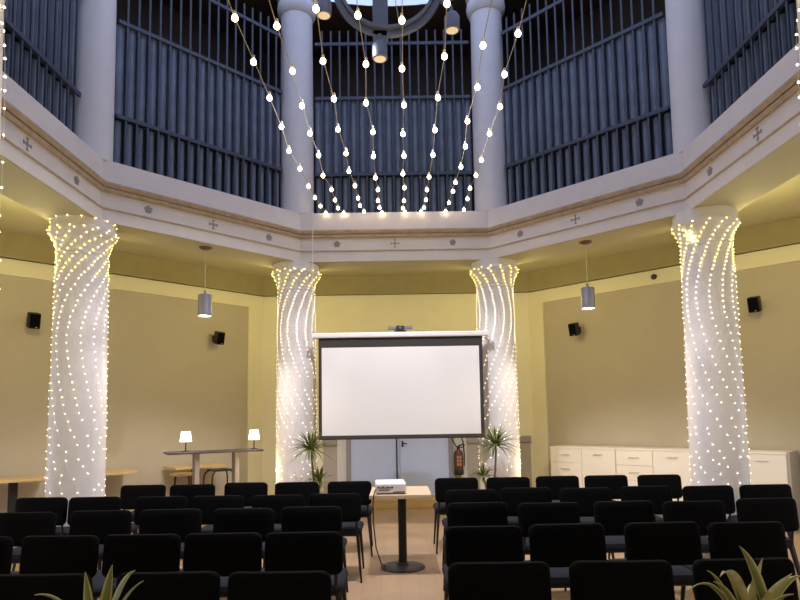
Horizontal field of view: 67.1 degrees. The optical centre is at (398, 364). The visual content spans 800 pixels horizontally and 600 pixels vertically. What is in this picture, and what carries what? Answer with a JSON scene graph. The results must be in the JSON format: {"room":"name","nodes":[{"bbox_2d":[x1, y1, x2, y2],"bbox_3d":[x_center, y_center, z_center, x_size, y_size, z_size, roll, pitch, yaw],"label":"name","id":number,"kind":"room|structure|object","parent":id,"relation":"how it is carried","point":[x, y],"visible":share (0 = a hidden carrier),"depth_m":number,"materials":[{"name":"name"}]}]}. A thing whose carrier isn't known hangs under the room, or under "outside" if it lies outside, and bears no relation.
{"room":"event hall","nodes":[
{"label":"event hall","id":0,"kind":"room"},
{"bbox_2d":[0,0,3,136],"bbox_3d":[-1.337,-0.127,1.547,0.720,3.460,0.720,-1,-5,0],"label":"string lights","id":1,"kind":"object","parent":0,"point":[1,1],"depth_m":1.71,"materials":[{"name":"white paint"}]},
{"bbox_2d":[0,231,263,512],"bbox_3d":[-3.942,0.321,8.621,0.220,3.860,4.596,-6,-7,45],"label":"wall","id":2,"kind":"structure","parent":0,"point":[167,376],"depth_m":8.88,"materials":[{"name":"beige paint"}]},
{"bbox_2d":[26,312,40,328],"bbox_3d":[-4.705,-0.559,7.756,0.252,0.216,0.136,-6,-7,45],"label":"wall speaker","id":3,"kind":"object","parent":2,"relation":"attached to","point":[33,319],"visible":1,"depth_m":7.68,"materials":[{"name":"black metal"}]},
{"bbox_2d":[29,314,40,327],"bbox_3d":[-4.633,-0.551,7.684,0.050,0.171,0.112,-6,-7,45],"label":"grille","id":4,"kind":"object","parent":3,"relation":"attached to","point":[34,319],"depth_m":7.68,"materials":[{"name":"black fabric"}]},
{"bbox_2d":[157,0,612,57],"bbox_3d":[-0.101,-5.385,5.188,9.200,0.120,9.200,-1,-5,0],"label":"ceiling","id":5,"kind":"structure","parent":0,"point":[336,23],"depth_m":8.85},
{"bbox_2d":[331,0,428,5],"bbox_3d":[-0.101,-5.376,5.187,6.700,0.078,6.700,-1,-5,0],"label":"window","id":6,"kind":"structure","parent":5,"relation":"attached to","point":[360,2],"depth_m":8.43,"materials":[{"name":"white"}]},
{"bbox_2d":[316,0,459,62],"bbox_3d":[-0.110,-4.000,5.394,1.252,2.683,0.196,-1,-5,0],"label":"chandelier","id":7,"kind":"object","parent":5,"relation":"hanging from","point":[379,28],"visible":0.98,"depth_m":5.25,"materials":[{"name":"grey metal"}]},
{"bbox_2d":[116,0,665,212],"bbox_3d":[-0.076,-3.781,5.050,9.200,3.300,9.200,-1,-5,0],"label":"wall","id":8,"kind":"structure","parent":0,"point":[121,11],"depth_m":9.39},
{"bbox_2d":[228,0,326,214],"bbox_3d":[-0.987,-2.099,4.931,0.072,0.298,5.971,-1,-5,1],"label":"string","id":9,"kind":"object","parent":8,"relation":"attached to","point":[234,16],"visible":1,"depth_m":4.54,"materials":[{"name":"beige glass"}]},
{"bbox_2d":[269,0,344,214],"bbox_3d":[-0.760,-2.104,4.932,0.089,0.298,5.971,-1,-5,1],"label":"string","id":10,"kind":"object","parent":8,"relation":"attached to","point":[276,24],"visible":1,"depth_m":4.65,"materials":[{"name":"beige glass"}]},
{"bbox_2d":[311,212,312,332],"bbox_3d":[-1.099,-1.180,7.690,0.028,1.605,0.154,-1,-5,0],"label":"hanging cord","id":11,"kind":"object","parent":8,"relation":"hanging from","point":[312,212],"visible":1,"depth_m":7.68,"materials":[{"name":"white metal"}]},
{"bbox_2d":[312,330,488,439],"bbox_3d":[0.028,0.258,7.581,2.210,1.338,0.250,-1,-5,0],"label":"projection screen","id":12,"kind":"object","parent":11,"relation":"hanging from","point":[422,384],"visible":0.9,"depth_m":7.50,"materials":[{"name":"white fabric"}]},
{"bbox_2d":[313,0,364,212],"bbox_3d":[-0.497,-2.102,4.932,0.072,0.288,5.971,-1,-5,1],"label":"string","id":13,"kind":"object","parent":8,"relation":"attached to","point":[315,7],"visible":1,"depth_m":4.56,"materials":[{"name":"beige"}]},
{"bbox_2d":[355,0,382,213],"bbox_3d":[-0.239,-2.112,4.934,0.075,0.298,5.971,-1,-5,0],"label":"string","id":14,"kind":"object","parent":8,"relation":"attached to","point":[357,14],"visible":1,"depth_m":4.62,"materials":[{"name":"beige"}]},
{"bbox_2d":[315,99,471,212],"bbox_3d":[-0.070,-2.768,8.141,2.122,1.630,0.068,-1,-5,0],"label":"slat blind","id":15,"kind":"object","parent":8,"relation":"attached to","point":[386,117],"depth_m":8.12,"materials":[{"name":"blue fabric"}]},
{"bbox_2d":[0,43,799,270],"bbox_3d":[-0.046,-1.913,4.890,6.920,0.647,6.920,-1,-5,0],"label":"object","id":16,"kind":"structure","parent":8,"relation":"attached to","point":[751,149],"depth_m":6.52,"materials":[{"name":"white paint"}]},
{"bbox_2d":[2,0,80,133],"bbox_3d":[-3.231,-3.478,5.018,0.130,2.610,2.122,-1,-5,0],"label":"organ pipes","id":17,"kind":"object","parent":16,"relation":"on","point":[40,37],"visible":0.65,"depth_m":5.46,"materials":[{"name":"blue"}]},
{"bbox_2d":[71,0,116,161],"bbox_3d":[-3.208,-3.616,6.331,0.540,3.110,0.540,-1,-5,0],"label":"column","id":18,"kind":"structure","parent":16,"relation":"on","point":[96,44],"depth_m":6.11,"materials":[{"name":"white paint"}]},
{"bbox_2d":[113,0,282,206],"bbox_3d":[-2.311,-3.301,7.247,0.130,2.610,2.122,-6,-7,45],"label":"organ pipes","id":19,"kind":"object","parent":16,"relation":"on","point":[176,116],"visible":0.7,"depth_m":7.12,"materials":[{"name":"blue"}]},
{"bbox_2d":[277,0,316,213],"bbox_3d":[-1.378,-3.488,8.164,0.540,3.110,0.540,-1,-5,0],"label":"column","id":20,"kind":"structure","parent":16,"relation":"on","point":[297,18],"depth_m":7.99,"materials":[{"name":"white paint"}]},
{"bbox_2d":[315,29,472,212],"bbox_3d":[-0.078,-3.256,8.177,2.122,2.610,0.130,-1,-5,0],"label":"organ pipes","id":21,"kind":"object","parent":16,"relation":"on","point":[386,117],"visible":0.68,"depth_m":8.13,"materials":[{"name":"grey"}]},
{"bbox_2d":[466,0,507,210],"bbox_3d":[1.214,-3.528,8.173,0.540,3.110,0.540,-1,-5,0],"label":"column","id":22,"kind":"structure","parent":16,"relation":"on","point":[491,183],"depth_m":7.99,"materials":[{"name":"white paint"}]},
{"bbox_2d":[500,0,672,203],"bbox_3d":[2.158,-3.370,7.262,2.122,2.610,0.130,-6,-7,45],"label":"organ pipes","id":23,"kind":"object","parent":16,"relation":"on","point":[607,110],"visible":0.79,"depth_m":7.13,"materials":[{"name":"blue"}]},
{"bbox_2d":[665,0,712,153],"bbox_3d":[3.051,-3.713,6.352,0.540,3.110,0.540,-1,-5,0],"label":"column","id":24,"kind":"structure","parent":16,"relation":"on","point":[686,48],"depth_m":6.13,"materials":[{"name":"white paint"}]},
{"bbox_2d":[702,0,798,124],"bbox_3d":[3.088,-3.576,5.039,0.130,2.610,2.122,-1,-5,0],"label":"organ pipes","id":25,"kind":"object","parent":16,"relation":"on","point":[744,39],"visible":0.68,"depth_m":5.42,"materials":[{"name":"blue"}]},
{"bbox_2d":[399,0,406,213],"bbox_3d":[0.026,-2.116,4.935,0.071,0.298,5.971,-1,-5,1],"label":"string","id":26,"kind":"object","parent":8,"relation":"attached to","point":[401,19],"visible":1,"depth_m":4.66,"materials":[{"name":"beige glass"}]},
{"bbox_2d":[420,0,449,212],"bbox_3d":[0.302,-2.120,4.935,0.072,0.297,5.970,-1,-5,0],"label":"string","id":27,"kind":"object","parent":8,"relation":"attached to","point":[446,2],"visible":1,"depth_m":4.57,"materials":[{"name":"beige"}]},
{"bbox_2d":[444,0,491,212],"bbox_3d":[0.577,-2.124,4.936,0.072,0.298,5.971,-1,-5,1],"label":"string","id":28,"kind":"object","parent":8,"relation":"attached to","point":[483,44],"visible":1,"depth_m":4.88,"materials":[{"name":"beige"}]},
{"bbox_2d":[462,0,526,210],"bbox_3d":[0.773,-2.120,4.936,0.084,0.283,5.971,-1,-5,1],"label":"string","id":29,"kind":"object","parent":8,"relation":"attached to","point":[518,32],"visible":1,"depth_m":4.71,"materials":[{"name":"beige"}]},
{"bbox_2d":[579,240,594,309],"bbox_3d":[2.195,-1.043,7.040,0.158,0.795,0.158,-1,-5,0],"label":"pendant lamp","id":30,"kind":"object","parent":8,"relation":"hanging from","point":[587,293],"visible":1,"depth_m":6.96,"materials":[{"name":"grey metal"}]},
{"bbox_2d":[262,273,534,494],"bbox_3d":[-0.029,0.398,10.236,4.556,3.860,0.190,-1,-5,0],"label":"wall","id":31,"kind":"structure","parent":0,"point":[430,302],"depth_m":10.31,"materials":[{"name":"beige paint"}]},
{"bbox_2d":[351,439,399,486],"bbox_3d":[-0.399,1.286,10.103,0.810,2.080,0.062,-1,-5,0],"label":"door","id":32,"kind":"structure","parent":31,"relation":"in","point":[372,460],"depth_m":10.06,"materials":[{"name":"white metal"}]},
{"bbox_2d":[337,438,466,480],"bbox_3d":[0.049,1.171,10.130,2.170,2.300,0.030,-1,-5,0],"label":"trim","id":33,"kind":"structure","parent":31,"relation":"attached to","point":[341,444],"depth_m":10.08,"materials":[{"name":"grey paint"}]},
{"bbox_2d":[400,438,448,494],"bbox_3d":[0.426,1.272,10.087,0.810,2.080,0.100,-1,-5,0],"label":"door","id":34,"kind":"structure","parent":31,"relation":"in","point":[423,461],"depth_m":10.06,"materials":[{"name":"grey metal"}]},
{"bbox_2d":[322,436,531,491],"bbox_3d":[0.478,1.765,10.060,3.490,1.090,0.070,-1,-5,0],"label":"trim","id":35,"kind":"structure","parent":31,"relation":"attached to","point":[329,465],"depth_m":10.07,"materials":[{"name":"grey"}]},
{"bbox_2d":[452,438,464,474],"bbox_3d":[0.982,1.474,10.005,0.227,0.696,0.168,-1,-5,0],"label":"fire extinguisher","id":36,"kind":"object","parent":31,"relation":"attached to","point":[458,454],"visible":0.94,"depth_m":9.93,"materials":[{"name":"red metal"}]},
{"bbox_2d":[0,174,799,276],"bbox_3d":[-0.048,-2.047,4.901,11.200,0.100,11.200,-1,-5,0],"label":"ceiling","id":37,"kind":"structure","parent":0,"point":[783,202],"depth_m":8.50,"materials":[{"name":"paint"}]},
{"bbox_2d":[198,246,211,316],"bbox_3d":[-2.254,-0.965,7.024,0.158,0.815,0.158,-1,-5,0],"label":"pendant lamp","id":38,"kind":"object","parent":37,"relation":"hanging from","point":[204,300],"visible":1,"depth_m":6.95,"materials":[{"name":"grey metal"}]},
{"bbox_2d":[11,508,799,599],"bbox_3d":[0.013,1.848,4.567,11.200,0.001,11.200,-1,-5,0],"label":"floor","id":39,"kind":"structure","parent":0,"point":[377,583],"depth_m":6.08,"materials":[{"name":"brown wood"}]},
{"bbox_2d":[0,536,18,573],"bbox_3d":[-2.546,1.434,3.776,0.481,0.774,0.529,-1,-5,-2],"label":"banquet chair","id":40,"kind":"object","parent":39,"relation":"on","point":[6,543],"visible":0.34,"depth_m":3.58,"materials":[{"name":"black fabric"}]},
{"bbox_2d":[0,475,45,511],"bbox_3d":[-4.686,1.771,7.310,0.420,0.770,0.780,-6,-7,45],"label":"side table","id":41,"kind":"object","parent":39,"relation":"on","point":[12,482],"visible":0.5,"depth_m":7.30,"materials":[{"name":"brown wood"}]},
{"bbox_2d":[0,512,56,563],"bbox_3d":[-2.828,1.520,4.732,0.481,0.774,0.529,-1,-5,-2],"label":"banquet chair","id":42,"kind":"object","parent":39,"relation":"on","point":[15,525],"visible":0.34,"depth_m":4.52,"materials":[{"name":"black fabric"}]},
{"bbox_2d":[12,497,69,570],"bbox_3d":[-3.215,1.601,5.607,0.481,0.774,0.529,-1,-5,0],"label":"banquet chair","id":43,"kind":"object","parent":39,"relation":"on","point":[58,505],"visible":0.34,"depth_m":5.40,"materials":[{"name":"black fabric"}]},
{"bbox_2d":[0,573,91,599],"bbox_3d":[-1.607,1.341,2.873,0.481,0.774,0.529,-1,-5,0],"label":"banquet chair","id":44,"kind":"object","parent":39,"relation":"on","point":[64,586],"visible":0.88,"depth_m":2.67,"materials":[{"name":"black fabric"}]},
{"bbox_2d":[19,535,116,599],"bbox_3d":[-2.013,1.425,3.778,0.481,0.774,0.529,-1,-5,2],"label":"banquet chair","id":45,"kind":"object","parent":39,"relation":"on","point":[47,554],"visible":0.52,"depth_m":3.56,"materials":[{"name":"black fabric"}]},
{"bbox_2d":[45,215,116,569],"bbox_3d":[-3.191,0.286,6.014,0.720,3.460,0.720,-1,-5,0],"label":"column","id":46,"kind":"structure","parent":39,"relation":"on","point":[63,399],"depth_m":5.86,"materials":[{"name":"white paint"}]},
{"bbox_2d":[45,215,116,502],"bbox_3d":[-3.196,-0.020,6.040,0.648,2.829,0.649,-1,-5,0],"label":"string lights","id":47,"kind":"object","parent":46,"relation":"attached to","point":[81,215],"visible":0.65,"depth_m":5.89,"materials":[{"name":"white plastic"}]},
{"bbox_2d":[35,565,142,599],"bbox_3d":[-0.953,1.123,1.825,0.451,1.005,0.393,-3,-5,25],"label":"dracaena","id":48,"kind":"object","parent":39,"relation":"on","point":[106,594],"visible":1,"depth_m":1.87,"materials":[{"name":"plant"}]},
{"bbox_2d":[69,510,131,569],"bbox_3d":[-2.263,1.514,4.764,0.481,0.774,0.529,-1,-5,0],"label":"banquet chair","id":49,"kind":"object","parent":39,"relation":"on","point":[101,524],"visible":0.39,"depth_m":4.55,"materials":[{"name":"black fabric"}]},
{"bbox_2d":[67,496,137,533],"bbox_3d":[-2.730,1.592,5.589,0.481,0.774,0.529,-1,-5,-2],"label":"banquet chair","id":50,"kind":"object","parent":39,"relation":"on","point":[111,502],"visible":0.23,"depth_m":5.38,"materials":[{"name":"black fabric"}]},
{"bbox_2d":[102,534,182,597],"bbox_3d":[-1.524,1.418,3.780,0.481,0.774,0.529,-1,-5,2],"label":"banquet chair","id":51,"kind":"object","parent":39,"relation":"on","point":[125,552],"visible":0.43,"depth_m":3.56,"materials":[{"name":"black fabric"}]},
{"bbox_2d":[120,484,165,533],"bbox_3d":[-2.701,1.672,6.525,0.481,0.774,0.529,-1,-5,-4],"label":"banquet chair","id":52,"kind":"object","parent":39,"relation":"on","point":[129,494],"visible":0.28,"depth_m":6.31,"materials":[{"name":"black fabric"}]},
{"bbox_2d":[134,496,187,560],"bbox_3d":[-2.117,1.579,5.551,0.481,0.774,0.529,-1,-5,-1],"label":"banquet chair","id":53,"kind":"object","parent":39,"relation":"on","point":[149,502],"visible":0.28,"depth_m":5.34,"materials":[{"name":"black fabric"}]},
{"bbox_2d":[116,571,220,599],"bbox_3d":[-1.030,1.332,2.875,0.481,0.774,0.529,-1,-5,0],"label":"banquet chair","id":54,"kind":"object","parent":39,"relation":"on","point":[182,585],"visible":0.91,"depth_m":2.67,"materials":[{"name":"black fabric"}]},
{"bbox_2d":[139,508,201,558],"bbox_3d":[-1.741,1.507,4.775,0.481,0.774,0.529,-1,-5,-2],"label":"banquet chair","id":55,"kind":"object","parent":39,"relation":"on","point":[182,522],"visible":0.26,"depth_m":4.56,"materials":[{"name":"black fabric"}]},
{"bbox_2d":[170,484,214,508],"bbox_3d":[-2.174,1.661,6.497,0.481,0.774,0.529,-1,-5,-5],"label":"banquet chair","id":56,"kind":"object","parent":39,"relation":"on","point":[189,491],"visible":0.23,"depth_m":6.29,"materials":[{"name":"black fabric"}]},
{"bbox_2d":[163,463,225,483],"bbox_3d":[-3.035,1.887,8.964,0.420,0.770,0.780,-6,-7,45],"label":"side table","id":57,"kind":"object","parent":39,"relation":"on","point":[205,465],"visible":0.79,"depth_m":8.91,"materials":[{"name":"brown wood"}]},
{"bbox_2d":[164,448,263,483],"bbox_3d":[-2.465,1.669,8.044,1.230,1.030,0.400,2,-6,-28],"label":"bar table","id":58,"kind":"object","parent":39,"relation":"on","point":[235,452],"visible":0.59,"depth_m":8.01,"materials":[{"name":"grey"}]},
{"bbox_2d":[192,495,243,532],"bbox_3d":[-1.599,1.571,5.543,0.481,0.774,0.529,-1,-5,1],"label":"banquet chair","id":59,"kind":"object","parent":39,"relation":"on","point":[207,505],"visible":0.29,"depth_m":5.33,"materials":[{"name":"black fabric"}]},
{"bbox_2d":[183,532,264,596],"bbox_3d":[-1.048,1.410,3.782,0.481,0.774,0.529,-1,-5,-1],"label":"banquet chair","id":60,"kind":"object","parent":39,"relation":"on","point":[225,554],"visible":0.48,"depth_m":3.56,"materials":[{"name":"black fabric"}]},
{"bbox_2d":[213,508,274,558],"bbox_3d":[-1.169,1.496,4.758,0.481,0.774,0.529,-1,-5,1],"label":"banquet chair","id":61,"kind":"object","parent":39,"relation":"on","point":[226,520],"visible":0.31,"depth_m":4.54,"materials":[{"name":"black fabric"}]},
{"bbox_2d":[224,482,267,507],"bbox_3d":[-1.620,1.662,6.609,0.481,0.774,0.529,-1,-5,2],"label":"banquet chair","id":62,"kind":"object","parent":39,"relation":"on","point":[248,490],"visible":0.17,"depth_m":6.40,"materials":[{"name":"black fabric"}]},
{"bbox_2d":[252,494,304,566],"bbox_3d":[-1.067,1.560,5.525,0.481,0.774,0.529,-1,-5,-1],"label":"banquet chair","id":63,"kind":"object","parent":39,"relation":"on","point":[277,503],"visible":0.17,"depth_m":5.32,"materials":[{"name":"black fabric"}]},
{"bbox_2d":[227,570,331,599],"bbox_3d":[-0.525,1.325,2.867,0.481,0.772,0.529,-1,-5,1],"label":"banquet chair","id":64,"kind":"object","parent":39,"relation":"on","point":[315,584],"visible":1,"depth_m":2.66,"materials":[{"name":"black fabric"}]},
{"bbox_2d":[272,260,319,482],"bbox_3d":[-1.335,0.416,7.873,0.720,3.460,0.720,-1,-5,0],"label":"column","id":65,"kind":"structure","parent":39,"relation":"on","point":[293,382],"depth_m":7.71,"materials":[{"name":"white paint"}]},
{"bbox_2d":[275,482,318,505],"bbox_3d":[-1.079,1.651,6.571,0.481,0.774,0.529,-1,-5,-1],"label":"banquet chair","id":66,"kind":"object","parent":39,"relation":"on","point":[306,489],"visible":0.22,"depth_m":6.36,"materials":[{"name":"black fabric"}]},
{"bbox_2d":[264,531,347,599],"bbox_3d":[-0.563,1.402,3.773,0.481,0.774,0.529,-1,-5,-1],"label":"banquet chair","id":67,"kind":"object","parent":39,"relation":"on","point":[316,550],"visible":0.67,"depth_m":3.56,"materials":[{"name":"black fabric"}]},
{"bbox_2d":[287,427,335,493],"bbox_3d":[-1.038,1.401,7.131,0.641,1.363,0.519,-1,-5,0],"label":"potted palm","id":68,"kind":"object","parent":39,"relation":"on","point":[312,443],"visible":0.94,"depth_m":7.11,"materials":[{"name":"plant"}]},
{"bbox_2d":[281,506,347,599],"bbox_3d":[-0.659,1.492,4.799,0.481,0.774,0.529,-1,-5,1],"label":"banquet chair","id":69,"kind":"object","parent":39,"relation":"on","point":[297,518],"visible":0.34,"depth_m":4.59,"materials":[{"name":"black fabric"}]},
{"bbox_2d":[309,493,364,582],"bbox_3d":[-0.564,1.556,5.567,0.481,0.774,0.529,-1,-5,0],"label":"banquet chair","id":70,"kind":"object","parent":39,"relation":"on","point":[350,503],"visible":0.63,"depth_m":5.36,"materials":[{"name":"black fabric"}]},
{"bbox_2d":[327,481,372,555],"bbox_3d":[-0.521,1.641,6.563,0.481,0.774,0.529,-1,-5,-1],"label":"banquet chair","id":71,"kind":"object","parent":39,"relation":"on","point":[363,488],"visible":0.52,"depth_m":6.36,"materials":[{"name":"black fabric"}]},
{"bbox_2d":[369,486,431,572],"bbox_3d":[0.020,1.585,5.806,0.570,0.735,0.680,-1,-5,0],"label":"pedestal table","id":72,"kind":"object","parent":39,"relation":"on","point":[412,492],"visible":0.98,"depth_m":5.78,"materials":[{"name":"brown wood"}]},
{"bbox_2d":[375,479,405,493],"bbox_3d":[-0.082,1.162,5.741,0.285,0.100,0.406,-1,-5,-3],"label":"projector","id":73,"kind":"object","parent":72,"relation":"on","point":[385,485],"visible":0.99,"depth_m":5.55,"materials":[{"name":"white plastic"}]},
{"bbox_2d":[370,495,436,508],"bbox_3d":[0.002,2.222,9.743,2.000,0.140,0.480,-1,-5,0],"label":"step","id":74,"kind":"structure","parent":39,"relation":"on","point":[378,503],"depth_m":9.51,"materials":[{"name":"brown wood"}]},
{"bbox_2d":[433,477,477,553],"bbox_3d":[0.621,1.622,6.627,0.481,0.787,0.529,-1,-5,-1],"label":"banquet chair","id":75,"kind":"object","parent":39,"relation":"on","point":[442,485],"visible":0.5,"depth_m":6.42,"materials":[{"name":"black fabric"}]},
{"bbox_2d":[442,489,496,565],"bbox_3d":[0.649,1.533,5.591,0.481,0.787,0.529,-1,-5,-2],"label":"banquet chair","id":76,"kind":"object","parent":39,"relation":"on","point":[469,495],"visible":0.26,"depth_m":5.39,"materials":[{"name":"black fabric"}]},
{"bbox_2d":[443,502,507,590],"bbox_3d":[0.600,1.465,4.794,0.481,0.787,0.529,-1,-5,-2],"label":"banquet chair","id":77,"kind":"object","parent":39,"relation":"on","point":[461,513],"visible":0.28,"depth_m":4.58,"materials":[{"name":"black fabric"}]},
{"bbox_2d":[442,525,523,599],"bbox_3d":[0.519,1.382,3.807,0.481,0.787,0.529,-1,-5,0],"label":"banquet chair","id":78,"kind":"object","parent":39,"relation":"on","point":[498,543],"visible":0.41,"depth_m":3.59,"materials":[{"name":"black fabric"}]},
{"bbox_2d":[470,257,520,488],"bbox_3d":[1.294,0.376,7.882,0.720,3.460,0.720,-1,-5,0],"label":"column","id":79,"kind":"structure","parent":39,"relation":"on","point":[494,381],"depth_m":7.71,"materials":[{"name":"white paint"}]},
{"bbox_2d":[470,421,520,488],"bbox_3d":[1.121,1.362,7.139,0.716,1.373,0.471,0,-5,-11],"label":"potted palm","id":80,"kind":"object","parent":39,"relation":"on","point":[495,439],"visible":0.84,"depth_m":7.13,"materials":[{"name":"plant"}]},
{"bbox_2d":[448,561,551,599],"bbox_3d":[0.464,1.306,2.910,0.481,0.787,0.529,-1,-5,1],"label":"banquet chair","id":81,"kind":"object","parent":39,"relation":"on","point":[518,580],"visible":1,"depth_m":2.70,"materials":[{"name":"black fabric"}]},
{"bbox_2d":[486,477,529,501],"bbox_3d":[1.176,1.612,6.609,0.481,0.787,0.529,-1,-5,1],"label":"banquet chair","id":82,"kind":"object","parent":39,"relation":"on","point":[496,483],"visible":0.18,"depth_m":6.40,"materials":[{"name":"black fabric"}]},
{"bbox_2d":[500,487,551,525],"bbox_3d":[1.171,1.532,5.673,0.481,0.787,0.529,-1,-5,1],"label":"banquet chair","id":83,"kind":"object","parent":39,"relation":"on","point":[512,497],"visible":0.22,"depth_m":5.46,"materials":[{"name":"black fabric"}]},
{"bbox_2d":[518,502,579,590],"bbox_3d":[1.138,1.451,4.726,0.481,0.787,0.529,-1,-5,0],"label":"banquet chair","id":84,"kind":"object","parent":39,"relation":"on","point":[529,514],"visible":0.38,"depth_m":4.52,"materials":[{"name":"black fabric"}]},
{"bbox_2d":[536,476,578,501],"bbox_3d":[1.712,1.608,6.661,0.481,0.787,0.529,-1,-5,0],"label":"banquet chair","id":85,"kind":"object","parent":39,"relation":"on","point":[555,483],"visible":0.23,"depth_m":6.45,"materials":[{"name":"black fabric"}]},
{"bbox_2d":[524,523,606,587],"bbox_3d":[1.025,1.376,3.839,0.481,0.787,0.529,-1,-5,-1],"label":"banquet chair","id":86,"kind":"object","parent":39,"relation":"on","point":[558,546],"visible":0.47,"depth_m":3.62,"materials":[{"name":"black fabric"}]},
{"bbox_2d":[550,445,622,500],"bbox_3d":[2.886,1.722,9.150,1.056,0.945,0.473,-6,-7,45],"label":"base cabinet","id":87,"kind":"object","parent":39,"relation":"on","point":[580,461],"visible":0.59,"depth_m":9.02,"materials":[{"name":"white laminate"}]},
{"bbox_2d":[559,487,614,558],"bbox_3d":[1.690,1.517,5.595,0.481,0.787,0.529,-1,-5,1],"label":"banquet chair","id":88,"kind":"object","parent":39,"relation":"on","point":[585,498],"visible":0.29,"depth_m":5.38,"materials":[{"name":"black fabric"}]},
{"bbox_2d":[584,475,627,500],"bbox_3d":[2.234,1.599,6.653,0.481,0.787,0.529,-1,-5,0],"label":"banquet chair","id":89,"kind":"object","parent":39,"relation":"on","point":[615,483],"visible":0.25,"depth_m":6.44,"materials":[{"name":"black fabric"}]},
{"bbox_2d":[569,560,674,599],"bbox_3d":[1.018,1.296,2.902,0.481,0.787,0.529,-1,-5,2],"label":"banquet chair","id":90,"kind":"object","parent":39,"relation":"on","point":[588,579],"visible":1,"depth_m":2.69,"materials":[{"name":"black fabric"}]},
{"bbox_2d":[593,500,655,552],"bbox_3d":[1.712,1.444,4.748,0.481,0.787,0.529,-1,-5,-1],"label":"banquet chair","id":91,"kind":"object","parent":39,"relation":"on","point":[613,515],"visible":0.41,"depth_m":4.54,"materials":[{"name":"black fabric"}]},
{"bbox_2d":[608,485,672,558],"bbox_3d":[2.259,1.513,5.656,0.481,0.787,0.529,-1,-5,1],"label":"banquet chair","id":92,"kind":"object","parent":39,"relation":"on","point":[658,495],"visible":0.27,"depth_m":5.45,"materials":[{"name":"black fabric"}]},
{"bbox_2d":[615,447,690,517],"bbox_3d":[3.639,1.646,8.403,1.056,0.945,0.473,-6,-7,45],"label":"base cabinet","id":93,"kind":"object","parent":39,"relation":"on","point":[631,462],"visible":0.41,"depth_m":8.30,"materials":[{"name":"white laminate"}]},
{"bbox_2d":[608,521,702,597],"bbox_3d":[1.603,1.367,3.841,0.481,0.787,0.529,-1,-5,-2],"label":"banquet chair","id":94,"kind":"object","parent":39,"relation":"on","point":[678,543],"visible":0.56,"depth_m":3.63,"materials":[{"name":"black fabric"}]},
{"bbox_2d":[637,474,682,514],"bbox_3d":[2.795,1.588,6.625,0.481,0.787,0.529,-1,-5,0],"label":"banquet chair","id":95,"kind":"object","parent":39,"relation":"on","point":[673,481],"visible":0.31,"depth_m":6.41,"materials":[{"name":"black fabric"}]},
{"bbox_2d":[662,500,726,552],"bbox_3d":[2.217,1.431,4.690,0.481,0.787,0.529,-1,-5,0],"label":"banquet chair","id":96,"kind":"object","parent":39,"relation":"on","point":[704,513],"visible":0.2,"depth_m":4.48,"materials":[{"name":"black fabric"}]},
{"bbox_2d":[682,485,735,521],"bbox_3d":[2.787,1.501,5.608,0.481,0.787,0.529,-1,-5,-2],"label":"banquet chair","id":97,"kind":"object","parent":39,"relation":"on","point":[724,493],"visible":0.27,"depth_m":5.40,"materials":[{"name":"black fabric"}]},
{"bbox_2d":[671,205,750,557],"bbox_3d":[3.158,0.188,6.036,0.720,3.460,0.720,-1,-5,0],"label":"column","id":98,"kind":"structure","parent":39,"relation":"on","point":[727,390],"depth_m":5.88,"materials":[{"name":"white paint"}]},
{"bbox_2d":[672,217,750,497],"bbox_3d":[3.155,-0.049,6.051,0.636,2.728,0.630,0,-5,-9],"label":"string lights","id":99,"kind":"object","parent":98,"relation":"attached to","point":[726,217],"visible":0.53,"depth_m":5.91,"materials":[{"name":"white metal"}]},
{"bbox_2d":[680,521,787,599],"bbox_3d":[2.095,1.356,3.803,0.481,0.787,0.529,-1,-5,-1],"label":"banquet chair","id":100,"kind":"object","parent":39,"relation":"on","point":[759,539],"visible":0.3,"depth_m":3.59,"materials":[{"name":"black fabric"}]},
{"bbox_2d":[689,546,799,599],"bbox_3d":[1.099,1.080,1.883,0.356,1.035,0.425,-3,-5,18],"label":"agave","id":101,"kind":"object","parent":39,"relation":"on","point":[757,586],"visible":1,"depth_m":1.89,"materials":[{"name":"plant"}]},
{"bbox_2d":[692,557,798,599],"bbox_3d":[1.565,1.288,2.904,0.481,0.787,0.529,-1,-5,-2],"label":"banquet chair","id":102,"kind":"object","parent":39,"relation":"on","point":[774,569],"visible":0.75,"depth_m":2.70,"materials":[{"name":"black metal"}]},
{"bbox_2d":[727,484,799,568],"bbox_3d":[3.325,1.494,5.630,0.481,0.787,0.529,-1,-5,0],"label":"banquet chair","id":103,"kind":"object","parent":39,"relation":"on","point":[750,490],"visible":0.23,"depth_m":5.42,"materials":[{"name":"black fabric"}]},
{"bbox_2d":[736,497,799,580],"bbox_3d":[2.810,1.429,4.782,0.481,0.787,0.529,-1,-5,-2],"label":"banquet chair","id":104,"kind":"object","parent":39,"relation":"on","point":[783,510],"visible":0.44,"depth_m":4.57,"materials":[{"name":"black fabric"}]},
{"bbox_2d":[748,450,799,533],"bbox_3d":[4.405,1.566,7.645,1.091,0.950,0.473,-6,-7,45],"label":"base cabinet","id":105,"kind":"object","parent":39,"relation":"on","point":[766,466],"visible":0.11,"depth_m":7.29,"materials":[{"name":"white laminate"}]},
{"bbox_2d":[527,217,799,486],"bbox_3d":[3.892,0.200,8.648,4.596,3.860,0.220,-6,-7,45],"label":"wall","id":106,"kind":"structure","parent":0,"point":[621,381],"depth_m":8.89,"materials":[{"name":"beige paint"}]},
{"bbox_2d":[747,296,761,312],"bbox_3d":[4.617,-0.772,7.809,0.136,0.216,0.252,-6,-7,45],"label":"wall speaker","id":107,"kind":"object","parent":106,"relation":"attached to","point":[754,303],"visible":1,"depth_m":7.73,"materials":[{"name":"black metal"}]},
{"bbox_2d":[747,298,758,311],"bbox_3d":[4.545,-0.762,7.736,0.112,0.171,0.050,-6,-7,45],"label":"grille","id":108,"kind":"object","parent":107,"relation":"attached to","point":[753,303],"depth_m":7.73,"materials":[{"name":"black plastic"}]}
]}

